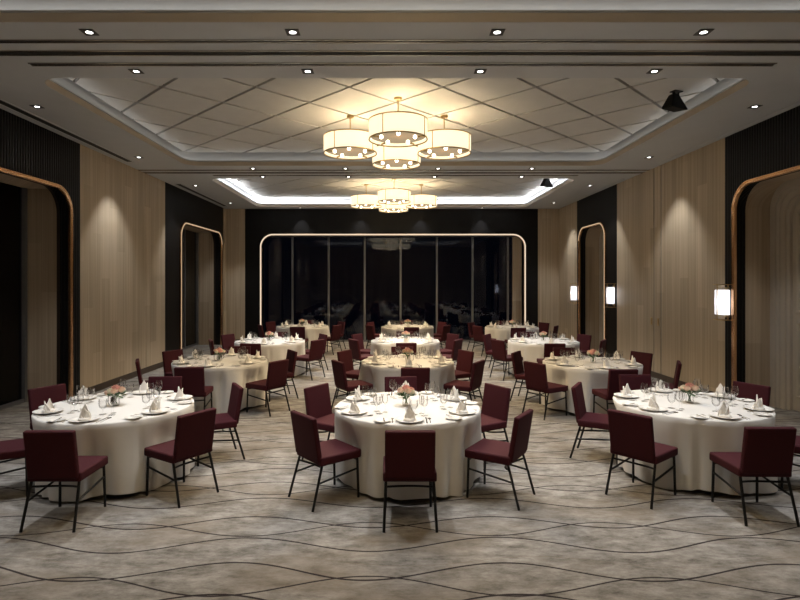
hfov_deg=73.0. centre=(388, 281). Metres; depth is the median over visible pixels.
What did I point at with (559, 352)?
banquet chair
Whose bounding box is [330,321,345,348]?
banquet chair
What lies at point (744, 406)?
dinner plate
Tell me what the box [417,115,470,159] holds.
drum pendant
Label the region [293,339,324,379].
banquet chair
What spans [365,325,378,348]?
banquet chair
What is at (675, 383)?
banquet chair
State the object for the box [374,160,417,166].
diffuser
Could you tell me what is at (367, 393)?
bread plate
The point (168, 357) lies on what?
banquet chair
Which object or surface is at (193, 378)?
banquet chair
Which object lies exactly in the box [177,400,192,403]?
bread plate
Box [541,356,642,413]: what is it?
tablecloth
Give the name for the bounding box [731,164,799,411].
door
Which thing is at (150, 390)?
dinner plate
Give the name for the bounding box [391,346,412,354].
banquet chair
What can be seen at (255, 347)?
banquet chair
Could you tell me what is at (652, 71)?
recessed light
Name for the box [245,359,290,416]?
banquet chair
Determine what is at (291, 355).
banquet chair
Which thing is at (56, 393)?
banquet chair
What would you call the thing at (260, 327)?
banquet chair
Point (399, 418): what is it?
dinner plate
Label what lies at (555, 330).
banquet chair
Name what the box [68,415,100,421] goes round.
dinner plate
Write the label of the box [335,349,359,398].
banquet chair
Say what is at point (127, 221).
wall
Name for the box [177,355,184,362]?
folded napkin
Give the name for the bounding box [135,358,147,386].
banquet chair
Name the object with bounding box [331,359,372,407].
banquet chair
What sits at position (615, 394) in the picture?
dinner plate
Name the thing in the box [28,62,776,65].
ceiling vent
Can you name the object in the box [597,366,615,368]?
dinner plate
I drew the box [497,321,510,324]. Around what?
banquet chair
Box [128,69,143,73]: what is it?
recessed light
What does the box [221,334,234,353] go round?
banquet chair
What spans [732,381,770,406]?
banquet chair
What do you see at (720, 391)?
folded napkin
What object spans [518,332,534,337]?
banquet chair
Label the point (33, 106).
recessed light
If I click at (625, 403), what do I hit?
bread plate
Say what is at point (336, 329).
banquet chair
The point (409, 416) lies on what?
folded napkin
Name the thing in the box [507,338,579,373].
tablecloth
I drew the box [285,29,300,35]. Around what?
recessed light
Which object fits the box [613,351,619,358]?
folded napkin
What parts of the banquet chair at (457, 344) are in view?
seat, backrest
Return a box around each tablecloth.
[31,391,194,501]
[171,355,267,413]
[234,338,305,375]
[276,324,330,351]
[335,392,482,499]
[358,355,454,394]
[371,337,439,355]
[381,325,433,337]
[484,325,538,349]
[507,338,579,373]
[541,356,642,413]
[613,389,777,495]
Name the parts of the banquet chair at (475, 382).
seat, backrest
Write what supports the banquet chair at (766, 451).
on the floor
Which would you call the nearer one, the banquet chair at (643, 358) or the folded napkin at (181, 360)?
the folded napkin at (181, 360)
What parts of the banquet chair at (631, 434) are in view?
leg, rail, backrest, leg, seat, leg, rail, leg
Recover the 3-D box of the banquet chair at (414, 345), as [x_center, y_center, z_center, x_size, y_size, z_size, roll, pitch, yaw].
[0.349,1.687,11.420,0.473,0.854,0.562,0,0,-2]
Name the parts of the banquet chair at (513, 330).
backrest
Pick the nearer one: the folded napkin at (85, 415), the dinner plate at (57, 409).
the folded napkin at (85, 415)
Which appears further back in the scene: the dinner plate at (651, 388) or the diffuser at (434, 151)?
the diffuser at (434, 151)
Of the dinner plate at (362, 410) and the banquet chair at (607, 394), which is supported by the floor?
the banquet chair at (607, 394)
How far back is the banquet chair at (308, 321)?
17.78 m
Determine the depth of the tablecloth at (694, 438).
5.40 m
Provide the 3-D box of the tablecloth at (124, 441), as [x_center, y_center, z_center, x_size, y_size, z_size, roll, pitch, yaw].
[-2.977,1.730,5.925,1.594,0.750,1.585,0,0,42]
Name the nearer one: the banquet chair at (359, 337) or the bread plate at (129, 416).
the bread plate at (129, 416)
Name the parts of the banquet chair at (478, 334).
backrest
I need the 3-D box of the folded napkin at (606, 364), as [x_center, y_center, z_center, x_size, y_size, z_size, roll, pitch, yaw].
[3.411,1.270,8.455,0.123,0.154,0.121,0,0,13]
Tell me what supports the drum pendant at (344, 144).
hanging from the ceiling
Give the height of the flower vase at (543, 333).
0.229 m
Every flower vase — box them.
[104,385,126,403]
[213,347,225,359]
[265,331,273,339]
[397,385,414,403]
[401,331,409,336]
[402,348,412,358]
[538,331,546,339]
[587,349,599,361]
[678,382,700,401]
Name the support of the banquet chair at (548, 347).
on the floor
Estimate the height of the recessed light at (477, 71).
0.008 m
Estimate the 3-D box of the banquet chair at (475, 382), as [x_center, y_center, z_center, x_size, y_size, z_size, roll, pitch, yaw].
[1.226,1.687,8.711,0.562,0.854,0.473,0,0,30]
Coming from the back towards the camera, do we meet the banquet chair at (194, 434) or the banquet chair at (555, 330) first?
the banquet chair at (555, 330)
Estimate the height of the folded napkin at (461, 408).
0.138 m
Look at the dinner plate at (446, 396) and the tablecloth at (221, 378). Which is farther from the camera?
the tablecloth at (221, 378)
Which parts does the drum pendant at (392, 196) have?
lamp shade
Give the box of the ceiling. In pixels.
[0,0,799,208]
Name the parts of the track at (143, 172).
rail, rail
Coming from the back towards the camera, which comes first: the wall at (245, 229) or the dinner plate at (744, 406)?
the wall at (245, 229)
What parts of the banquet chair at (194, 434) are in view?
leg, rail, leg, seat, leg, backrest, rail, leg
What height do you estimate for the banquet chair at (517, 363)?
0.854 m
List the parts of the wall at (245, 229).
wood panel, wood panel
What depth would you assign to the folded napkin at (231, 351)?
9.93 m
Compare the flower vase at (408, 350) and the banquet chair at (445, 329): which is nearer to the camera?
the flower vase at (408, 350)
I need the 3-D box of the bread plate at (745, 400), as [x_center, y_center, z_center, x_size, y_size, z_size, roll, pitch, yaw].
[4.064,1.347,6.151,0.168,0.014,0.168,0,0,-30]
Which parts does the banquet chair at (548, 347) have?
seat, backrest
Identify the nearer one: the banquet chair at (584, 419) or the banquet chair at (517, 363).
the banquet chair at (584, 419)
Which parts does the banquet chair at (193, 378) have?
backrest, seat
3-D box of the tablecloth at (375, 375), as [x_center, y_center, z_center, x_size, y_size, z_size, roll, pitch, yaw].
[0.308,1.730,9.278,1.582,0.750,1.605,0,0,-45]
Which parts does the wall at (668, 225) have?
wood panel, ribbed panel, wood panel, wood panel, baseboard, wood panel, ribbed panel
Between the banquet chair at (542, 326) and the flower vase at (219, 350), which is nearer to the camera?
the flower vase at (219, 350)
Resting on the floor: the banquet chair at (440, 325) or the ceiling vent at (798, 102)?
the banquet chair at (440, 325)
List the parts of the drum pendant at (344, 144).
lamp shade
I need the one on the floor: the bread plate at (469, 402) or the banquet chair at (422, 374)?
the banquet chair at (422, 374)
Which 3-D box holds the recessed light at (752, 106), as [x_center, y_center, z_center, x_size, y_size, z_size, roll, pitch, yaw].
[5.250,-2.516,7.750,0.136,0.008,0.136,0,0,0]
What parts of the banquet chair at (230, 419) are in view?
rail, seat, leg, backrest, leg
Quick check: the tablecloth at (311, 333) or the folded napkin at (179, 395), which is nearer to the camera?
the folded napkin at (179, 395)
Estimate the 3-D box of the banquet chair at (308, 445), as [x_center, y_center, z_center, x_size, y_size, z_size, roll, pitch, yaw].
[-0.633,1.687,5.302,0.562,0.854,0.473,0,0,-39]
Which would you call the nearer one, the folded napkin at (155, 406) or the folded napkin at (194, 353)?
the folded napkin at (155, 406)
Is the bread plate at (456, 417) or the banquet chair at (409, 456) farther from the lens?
the bread plate at (456, 417)
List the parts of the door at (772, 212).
architrave, architrave, architrave, architrave, panel moulding, panel moulding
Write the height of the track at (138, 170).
0.014 m
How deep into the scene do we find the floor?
4.62 m
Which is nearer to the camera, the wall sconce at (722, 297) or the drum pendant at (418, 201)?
the wall sconce at (722, 297)
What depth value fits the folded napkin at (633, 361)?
8.75 m
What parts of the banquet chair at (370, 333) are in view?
backrest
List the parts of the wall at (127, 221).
ribbed panel, wood panel, baseboard, wood panel, ribbed panel, wood panel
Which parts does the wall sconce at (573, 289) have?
lamp shade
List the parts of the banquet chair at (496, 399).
seat, backrest, leg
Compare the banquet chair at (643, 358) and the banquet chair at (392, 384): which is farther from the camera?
the banquet chair at (643, 358)
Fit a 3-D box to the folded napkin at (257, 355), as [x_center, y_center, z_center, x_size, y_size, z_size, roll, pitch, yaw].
[-2.342,1.279,9.623,0.121,0.138,0.123,0,0,-11]
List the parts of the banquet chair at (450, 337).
seat, backrest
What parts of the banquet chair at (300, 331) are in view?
backrest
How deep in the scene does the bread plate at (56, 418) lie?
5.29 m
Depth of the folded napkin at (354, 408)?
5.55 m
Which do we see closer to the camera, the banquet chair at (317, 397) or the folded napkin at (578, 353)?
the banquet chair at (317, 397)
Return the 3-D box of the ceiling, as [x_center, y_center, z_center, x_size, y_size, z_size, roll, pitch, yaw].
[0.110,-2.730,8.900,11.600,0.420,19.500,0,0,0]
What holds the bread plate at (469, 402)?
on the tablecloth at (453, 437)
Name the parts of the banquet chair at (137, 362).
backrest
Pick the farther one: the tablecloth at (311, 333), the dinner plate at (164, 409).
the tablecloth at (311, 333)
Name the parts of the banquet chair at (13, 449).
rail, rail, seat, leg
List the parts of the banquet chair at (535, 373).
leg, backrest, leg, seat, leg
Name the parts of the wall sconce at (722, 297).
lamp shade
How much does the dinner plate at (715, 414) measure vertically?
0.022 m
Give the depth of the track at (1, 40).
5.63 m
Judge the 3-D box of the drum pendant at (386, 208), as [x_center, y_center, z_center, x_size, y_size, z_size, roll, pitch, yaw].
[0.140,-2.504,16.580,0.910,0.652,0.910,0,0,-19]
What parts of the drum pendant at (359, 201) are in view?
lamp shade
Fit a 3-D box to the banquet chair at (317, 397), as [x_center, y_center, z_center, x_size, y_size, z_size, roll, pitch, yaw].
[-0.683,1.687,6.462,0.562,0.854,0.473,0,0,32]
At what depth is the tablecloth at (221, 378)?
8.71 m
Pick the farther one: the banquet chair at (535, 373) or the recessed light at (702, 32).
the banquet chair at (535, 373)
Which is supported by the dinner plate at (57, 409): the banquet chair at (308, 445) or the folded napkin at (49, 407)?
the folded napkin at (49, 407)
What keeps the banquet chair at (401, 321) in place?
on the floor
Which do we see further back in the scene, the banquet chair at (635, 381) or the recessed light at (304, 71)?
the banquet chair at (635, 381)
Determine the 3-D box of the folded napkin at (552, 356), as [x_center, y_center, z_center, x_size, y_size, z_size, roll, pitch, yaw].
[2.851,1.279,9.422,0.121,0.138,0.123,0,0,8]
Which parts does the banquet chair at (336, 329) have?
backrest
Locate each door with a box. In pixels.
[578,222,606,357]
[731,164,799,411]
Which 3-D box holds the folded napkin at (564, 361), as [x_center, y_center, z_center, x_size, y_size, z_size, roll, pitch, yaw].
[2.852,1.270,8.777,0.123,0.154,0.121,0,0,34]
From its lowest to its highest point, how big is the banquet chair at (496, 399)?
0.854 m
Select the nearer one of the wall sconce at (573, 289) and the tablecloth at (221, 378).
the tablecloth at (221, 378)
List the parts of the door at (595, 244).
architrave, architrave, architrave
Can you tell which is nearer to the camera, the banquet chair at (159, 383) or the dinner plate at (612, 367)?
the banquet chair at (159, 383)
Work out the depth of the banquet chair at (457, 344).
11.80 m
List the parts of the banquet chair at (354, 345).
backrest, seat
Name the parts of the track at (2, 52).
rail, rail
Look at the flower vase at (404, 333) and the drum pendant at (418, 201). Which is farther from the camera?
the drum pendant at (418, 201)
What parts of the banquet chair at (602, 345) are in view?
backrest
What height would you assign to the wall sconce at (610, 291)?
0.620 m
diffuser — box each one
[326,148,373,155]
[371,132,424,142]
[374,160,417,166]
[381,200,406,201]
[420,148,467,155]
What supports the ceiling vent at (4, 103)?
in the ceiling
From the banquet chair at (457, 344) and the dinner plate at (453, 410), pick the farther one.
the banquet chair at (457, 344)
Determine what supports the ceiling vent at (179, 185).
in the ceiling
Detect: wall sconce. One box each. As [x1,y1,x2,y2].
[569,283,577,302]
[606,284,615,307]
[713,284,730,320]
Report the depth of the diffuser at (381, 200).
14.84 m
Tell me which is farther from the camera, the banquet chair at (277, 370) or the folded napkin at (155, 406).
the banquet chair at (277, 370)
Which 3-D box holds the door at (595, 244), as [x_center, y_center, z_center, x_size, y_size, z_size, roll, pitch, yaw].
[6.287,0.160,15.600,0.947,3.900,2.200,0,0,0]
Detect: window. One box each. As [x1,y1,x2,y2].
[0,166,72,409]
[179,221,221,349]
[260,234,525,341]
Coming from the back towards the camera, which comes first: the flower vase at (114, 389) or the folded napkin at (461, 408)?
the flower vase at (114, 389)
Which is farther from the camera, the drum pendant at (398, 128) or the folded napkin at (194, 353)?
the folded napkin at (194, 353)
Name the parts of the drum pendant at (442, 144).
lamp shade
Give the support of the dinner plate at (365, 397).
on the tablecloth at (453, 437)
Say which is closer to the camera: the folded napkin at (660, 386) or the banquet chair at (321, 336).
the folded napkin at (660, 386)
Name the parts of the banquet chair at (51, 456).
leg, rail, backrest, leg, seat, leg, rail, leg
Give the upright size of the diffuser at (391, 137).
0.006 m
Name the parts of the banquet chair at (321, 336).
backrest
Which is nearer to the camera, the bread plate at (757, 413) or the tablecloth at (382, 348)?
the bread plate at (757, 413)
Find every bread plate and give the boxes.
[46,417,65,421]
[124,415,142,418]
[159,390,173,393]
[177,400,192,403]
[334,405,349,408]
[362,392,375,395]
[374,418,390,421]
[421,391,433,393]
[445,415,460,419]
[463,401,477,404]
[622,402,637,405]
[690,414,708,418]
[737,398,754,401]
[753,412,771,415]
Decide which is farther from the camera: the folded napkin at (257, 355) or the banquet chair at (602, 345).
the banquet chair at (602, 345)
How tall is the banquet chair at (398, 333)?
0.854 m
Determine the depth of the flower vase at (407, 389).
5.88 m
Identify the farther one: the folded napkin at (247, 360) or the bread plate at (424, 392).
the folded napkin at (247, 360)
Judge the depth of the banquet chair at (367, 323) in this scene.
16.86 m
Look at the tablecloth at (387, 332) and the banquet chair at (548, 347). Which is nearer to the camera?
the banquet chair at (548, 347)
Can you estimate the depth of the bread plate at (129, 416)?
5.38 m
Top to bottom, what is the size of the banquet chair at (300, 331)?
0.854 m
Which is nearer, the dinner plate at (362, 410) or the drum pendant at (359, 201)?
the dinner plate at (362, 410)
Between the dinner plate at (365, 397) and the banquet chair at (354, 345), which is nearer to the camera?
the dinner plate at (365, 397)
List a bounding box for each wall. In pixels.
[0,108,224,399]
[225,209,558,340]
[559,105,799,393]
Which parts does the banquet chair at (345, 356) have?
backrest, seat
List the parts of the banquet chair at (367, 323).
backrest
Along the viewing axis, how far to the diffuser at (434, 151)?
9.34 m
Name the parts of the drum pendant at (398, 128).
lamp shade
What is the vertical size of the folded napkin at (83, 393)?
0.152 m
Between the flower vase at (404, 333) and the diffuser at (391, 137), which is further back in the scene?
the flower vase at (404, 333)
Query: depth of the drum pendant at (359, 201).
15.32 m
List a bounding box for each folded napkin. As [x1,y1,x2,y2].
[41,398,54,412]
[77,385,88,398]
[77,404,91,420]
[139,381,149,393]
[149,398,161,412]
[174,386,184,398]
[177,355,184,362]
[191,349,197,357]
[204,358,211,365]
[228,347,234,354]
[244,354,251,362]
[254,351,260,357]
[349,399,359,413]
[353,385,362,399]
[371,354,377,363]
[404,404,415,421]
[405,358,412,366]
[435,350,439,357]
[438,354,444,363]
[449,386,459,399]
[456,399,467,413]
[549,351,555,358]
[561,355,567,364]
[575,348,581,356]
[603,358,610,367]
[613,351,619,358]
[621,383,631,396]
[629,355,636,364]
[647,394,658,409]
[655,380,665,391]
[715,383,726,396]
[718,401,731,417]
[752,394,764,409]
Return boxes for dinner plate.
[32,407,63,413]
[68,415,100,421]
[69,395,96,399]
[132,389,156,393]
[141,407,169,413]
[167,395,192,399]
[341,408,367,414]
[346,395,369,400]
[395,415,423,422]
[443,395,466,400]
[449,408,475,414]
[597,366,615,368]
[614,393,638,397]
[639,405,667,410]
[647,387,672,391]
[707,393,734,397]
[708,412,740,418]
[743,405,774,410]
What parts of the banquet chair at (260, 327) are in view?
backrest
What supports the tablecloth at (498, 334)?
on the banquet table
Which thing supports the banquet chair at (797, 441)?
on the floor
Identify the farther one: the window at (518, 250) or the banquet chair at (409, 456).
the window at (518, 250)
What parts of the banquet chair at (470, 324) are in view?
backrest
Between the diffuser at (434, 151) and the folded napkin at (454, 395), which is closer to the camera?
the folded napkin at (454, 395)
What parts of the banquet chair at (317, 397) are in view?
backrest, seat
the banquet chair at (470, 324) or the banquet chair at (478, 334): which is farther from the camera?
the banquet chair at (470, 324)
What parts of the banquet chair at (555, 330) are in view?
backrest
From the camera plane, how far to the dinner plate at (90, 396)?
6.25 m
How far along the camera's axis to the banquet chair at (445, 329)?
15.65 m
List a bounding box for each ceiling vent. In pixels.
[0,98,133,161]
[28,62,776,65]
[175,184,226,205]
[213,175,577,175]
[562,179,624,205]
[662,101,799,161]
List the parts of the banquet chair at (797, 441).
seat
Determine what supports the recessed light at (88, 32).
in the ceiling
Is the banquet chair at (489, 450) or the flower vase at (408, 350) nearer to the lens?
the banquet chair at (489, 450)
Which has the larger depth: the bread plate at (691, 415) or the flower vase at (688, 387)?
the flower vase at (688, 387)
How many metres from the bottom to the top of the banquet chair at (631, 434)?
0.854 m
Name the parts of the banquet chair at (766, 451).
leg, rail, leg, seat, leg, backrest, rail, leg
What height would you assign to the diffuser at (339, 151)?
0.006 m
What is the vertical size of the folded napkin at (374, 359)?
0.152 m
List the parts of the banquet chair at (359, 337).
backrest, seat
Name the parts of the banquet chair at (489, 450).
leg, leg, rail, seat, leg, rail, backrest, leg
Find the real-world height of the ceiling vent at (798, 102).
0.014 m
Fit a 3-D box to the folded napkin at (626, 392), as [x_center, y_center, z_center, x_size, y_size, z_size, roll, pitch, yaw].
[2.801,1.270,6.372,0.123,0.154,0.121,0,0,-30]
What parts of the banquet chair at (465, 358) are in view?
seat, backrest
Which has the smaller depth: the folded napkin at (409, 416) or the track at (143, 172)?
the folded napkin at (409, 416)
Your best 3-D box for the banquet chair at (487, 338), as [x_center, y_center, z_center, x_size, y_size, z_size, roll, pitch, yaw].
[2.568,1.687,12.907,0.562,0.854,0.473,0,0,31]
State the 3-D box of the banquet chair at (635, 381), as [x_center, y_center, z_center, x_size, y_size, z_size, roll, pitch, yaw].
[3.357,1.687,7.132,0.473,0.854,0.562,0,0,0]
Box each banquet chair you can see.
[0,438,28,496]
[19,430,107,532]
[27,383,66,429]
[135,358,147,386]
[144,407,218,507]
[148,376,181,392]
[162,349,183,375]
[174,367,212,409]
[197,382,244,465]
[208,339,214,354]
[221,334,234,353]
[228,346,250,354]
[240,343,267,358]
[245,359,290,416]
[258,324,268,337]
[265,321,275,331]
[269,349,298,401]
[271,332,287,337]
[288,410,360,511]
[290,327,308,348]
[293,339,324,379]
[302,320,314,323]
[302,383,334,459]
[305,333,327,371]
[326,325,341,354]
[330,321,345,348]
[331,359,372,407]
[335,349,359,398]
[348,339,372,379]
[351,333,370,367]
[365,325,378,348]
[366,322,380,342]
[382,430,437,532]
[385,376,416,391]
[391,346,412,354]
[396,331,412,336]
[396,343,416,354]
[400,320,412,324]
[401,367,429,391]
[404,327,418,337]
[432,325,450,348]
[434,322,446,344]
[440,333,458,360]
[440,339,462,379]
[443,360,484,401]
[454,349,475,398]
[465,409,534,510]
[467,322,484,350]
[472,325,493,355]
[481,383,510,441]
[483,334,507,372]
[490,339,522,380]
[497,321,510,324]
[505,328,525,347]
[510,351,540,403]
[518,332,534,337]
[522,361,567,419]
[537,343,565,363]
[538,322,549,336]
[541,325,558,337]
[553,347,575,356]
[569,382,617,464]
[576,334,591,354]
[584,339,606,356]
[592,369,637,413]
[605,409,677,509]
[619,374,651,391]
[630,351,652,374]
[652,360,681,389]
[709,427,799,526]
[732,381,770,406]
[780,435,799,488]
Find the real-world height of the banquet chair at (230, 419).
0.854 m
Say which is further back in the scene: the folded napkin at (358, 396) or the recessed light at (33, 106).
the recessed light at (33, 106)
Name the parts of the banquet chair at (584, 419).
leg, backrest, leg, rail, seat, rail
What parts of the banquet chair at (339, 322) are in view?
backrest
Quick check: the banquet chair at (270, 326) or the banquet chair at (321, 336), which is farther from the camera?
the banquet chair at (270, 326)
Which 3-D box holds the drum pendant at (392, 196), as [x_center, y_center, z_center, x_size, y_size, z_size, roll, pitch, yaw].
[0.140,-2.504,14.780,0.910,0.652,0.910,0,0,-19]
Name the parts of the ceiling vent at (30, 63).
rail, rail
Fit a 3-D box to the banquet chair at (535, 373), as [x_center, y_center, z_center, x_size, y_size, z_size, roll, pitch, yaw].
[2.475,1.687,8.572,0.562,0.854,0.473,0,0,-32]
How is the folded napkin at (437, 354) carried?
on the dinner plate
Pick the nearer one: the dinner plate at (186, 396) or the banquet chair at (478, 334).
the dinner plate at (186, 396)
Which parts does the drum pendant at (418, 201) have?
lamp shade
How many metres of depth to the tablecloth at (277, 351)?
11.93 m
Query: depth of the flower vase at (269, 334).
12.36 m
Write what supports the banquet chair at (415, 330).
on the floor
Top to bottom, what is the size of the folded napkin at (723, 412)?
0.154 m
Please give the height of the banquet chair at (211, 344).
0.854 m
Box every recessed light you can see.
[29,105,43,107]
[79,29,99,35]
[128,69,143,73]
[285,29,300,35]
[301,69,313,73]
[474,69,486,73]
[489,29,504,35]
[646,69,662,73]
[693,29,713,35]
[748,105,762,107]
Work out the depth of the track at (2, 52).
5.92 m
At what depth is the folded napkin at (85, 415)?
5.26 m
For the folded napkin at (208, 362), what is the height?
0.138 m
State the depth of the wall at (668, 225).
10.89 m
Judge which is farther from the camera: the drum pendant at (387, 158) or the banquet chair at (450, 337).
the banquet chair at (450, 337)
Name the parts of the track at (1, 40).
rail, rail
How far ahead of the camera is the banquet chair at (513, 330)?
14.89 m
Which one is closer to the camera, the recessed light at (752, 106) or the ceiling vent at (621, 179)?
the recessed light at (752, 106)
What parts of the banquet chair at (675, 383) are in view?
seat, backrest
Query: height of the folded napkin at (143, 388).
0.154 m
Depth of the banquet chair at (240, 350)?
10.60 m
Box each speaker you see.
[540,179,552,186]
[662,90,687,111]
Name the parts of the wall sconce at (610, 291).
lamp shade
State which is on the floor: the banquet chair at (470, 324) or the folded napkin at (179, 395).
the banquet chair at (470, 324)
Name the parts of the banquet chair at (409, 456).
leg, seat, backrest, leg, leg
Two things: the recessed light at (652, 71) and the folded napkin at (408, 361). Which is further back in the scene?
the folded napkin at (408, 361)
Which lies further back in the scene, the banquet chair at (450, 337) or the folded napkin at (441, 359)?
the banquet chair at (450, 337)
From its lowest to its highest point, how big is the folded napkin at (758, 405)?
0.154 m
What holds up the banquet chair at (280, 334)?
on the floor
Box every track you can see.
[0,39,799,42]
[0,50,799,55]
[138,170,648,170]
[143,172,644,173]
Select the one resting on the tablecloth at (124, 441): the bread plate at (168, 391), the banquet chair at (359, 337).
the bread plate at (168, 391)
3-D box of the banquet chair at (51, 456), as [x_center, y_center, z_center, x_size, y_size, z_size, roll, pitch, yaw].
[-2.880,1.687,4.819,0.473,0.854,0.562,0,0,0]
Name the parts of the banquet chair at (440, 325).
backrest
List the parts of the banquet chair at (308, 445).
leg, rail, backrest, leg, seat, leg, rail, leg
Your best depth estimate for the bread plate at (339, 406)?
5.82 m
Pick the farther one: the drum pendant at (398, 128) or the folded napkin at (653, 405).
the drum pendant at (398, 128)
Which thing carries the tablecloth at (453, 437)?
on the banquet table
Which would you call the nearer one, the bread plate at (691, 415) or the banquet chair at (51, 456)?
the banquet chair at (51, 456)
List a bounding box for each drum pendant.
[323,115,376,159]
[351,184,381,208]
[368,96,427,146]
[372,145,420,169]
[377,179,410,204]
[379,204,407,212]
[406,184,436,208]
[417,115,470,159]
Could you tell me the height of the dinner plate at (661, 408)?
0.022 m
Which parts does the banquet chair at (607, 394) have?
leg, seat, backrest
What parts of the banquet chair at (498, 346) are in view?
backrest, seat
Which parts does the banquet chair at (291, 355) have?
seat, backrest, leg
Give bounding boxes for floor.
[0,342,799,599]
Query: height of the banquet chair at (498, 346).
0.854 m
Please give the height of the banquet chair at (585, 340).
0.854 m
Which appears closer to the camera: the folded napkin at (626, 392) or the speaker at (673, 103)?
the folded napkin at (626, 392)
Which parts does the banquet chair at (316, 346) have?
seat, backrest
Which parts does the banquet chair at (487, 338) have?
backrest, seat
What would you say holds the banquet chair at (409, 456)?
on the floor
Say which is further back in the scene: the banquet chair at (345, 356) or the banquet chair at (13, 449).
the banquet chair at (345, 356)
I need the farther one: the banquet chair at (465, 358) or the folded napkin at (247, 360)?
the banquet chair at (465, 358)
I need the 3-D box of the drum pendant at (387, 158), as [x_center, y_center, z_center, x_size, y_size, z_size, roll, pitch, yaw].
[0.140,-2.504,10.100,0.910,0.652,0.910,0,0,4]
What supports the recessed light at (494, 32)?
in the ceiling
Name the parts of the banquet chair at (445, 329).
backrest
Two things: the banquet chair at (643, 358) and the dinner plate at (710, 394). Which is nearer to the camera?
the dinner plate at (710, 394)
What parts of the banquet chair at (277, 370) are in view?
leg, seat, leg, backrest, leg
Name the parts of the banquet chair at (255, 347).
backrest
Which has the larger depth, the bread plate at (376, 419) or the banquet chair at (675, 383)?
the banquet chair at (675, 383)
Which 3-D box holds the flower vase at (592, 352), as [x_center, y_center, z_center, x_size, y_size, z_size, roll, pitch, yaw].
[3.432,1.241,9.082,0.230,0.229,0.226,0,0,11]
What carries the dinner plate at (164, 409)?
on the tablecloth at (124, 441)
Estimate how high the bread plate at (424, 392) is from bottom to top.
0.014 m
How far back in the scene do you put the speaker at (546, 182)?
14.40 m
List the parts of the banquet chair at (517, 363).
leg, backrest, seat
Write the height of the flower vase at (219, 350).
0.229 m
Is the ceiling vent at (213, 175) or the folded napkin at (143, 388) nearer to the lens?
the folded napkin at (143, 388)
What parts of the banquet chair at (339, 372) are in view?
leg, backrest, seat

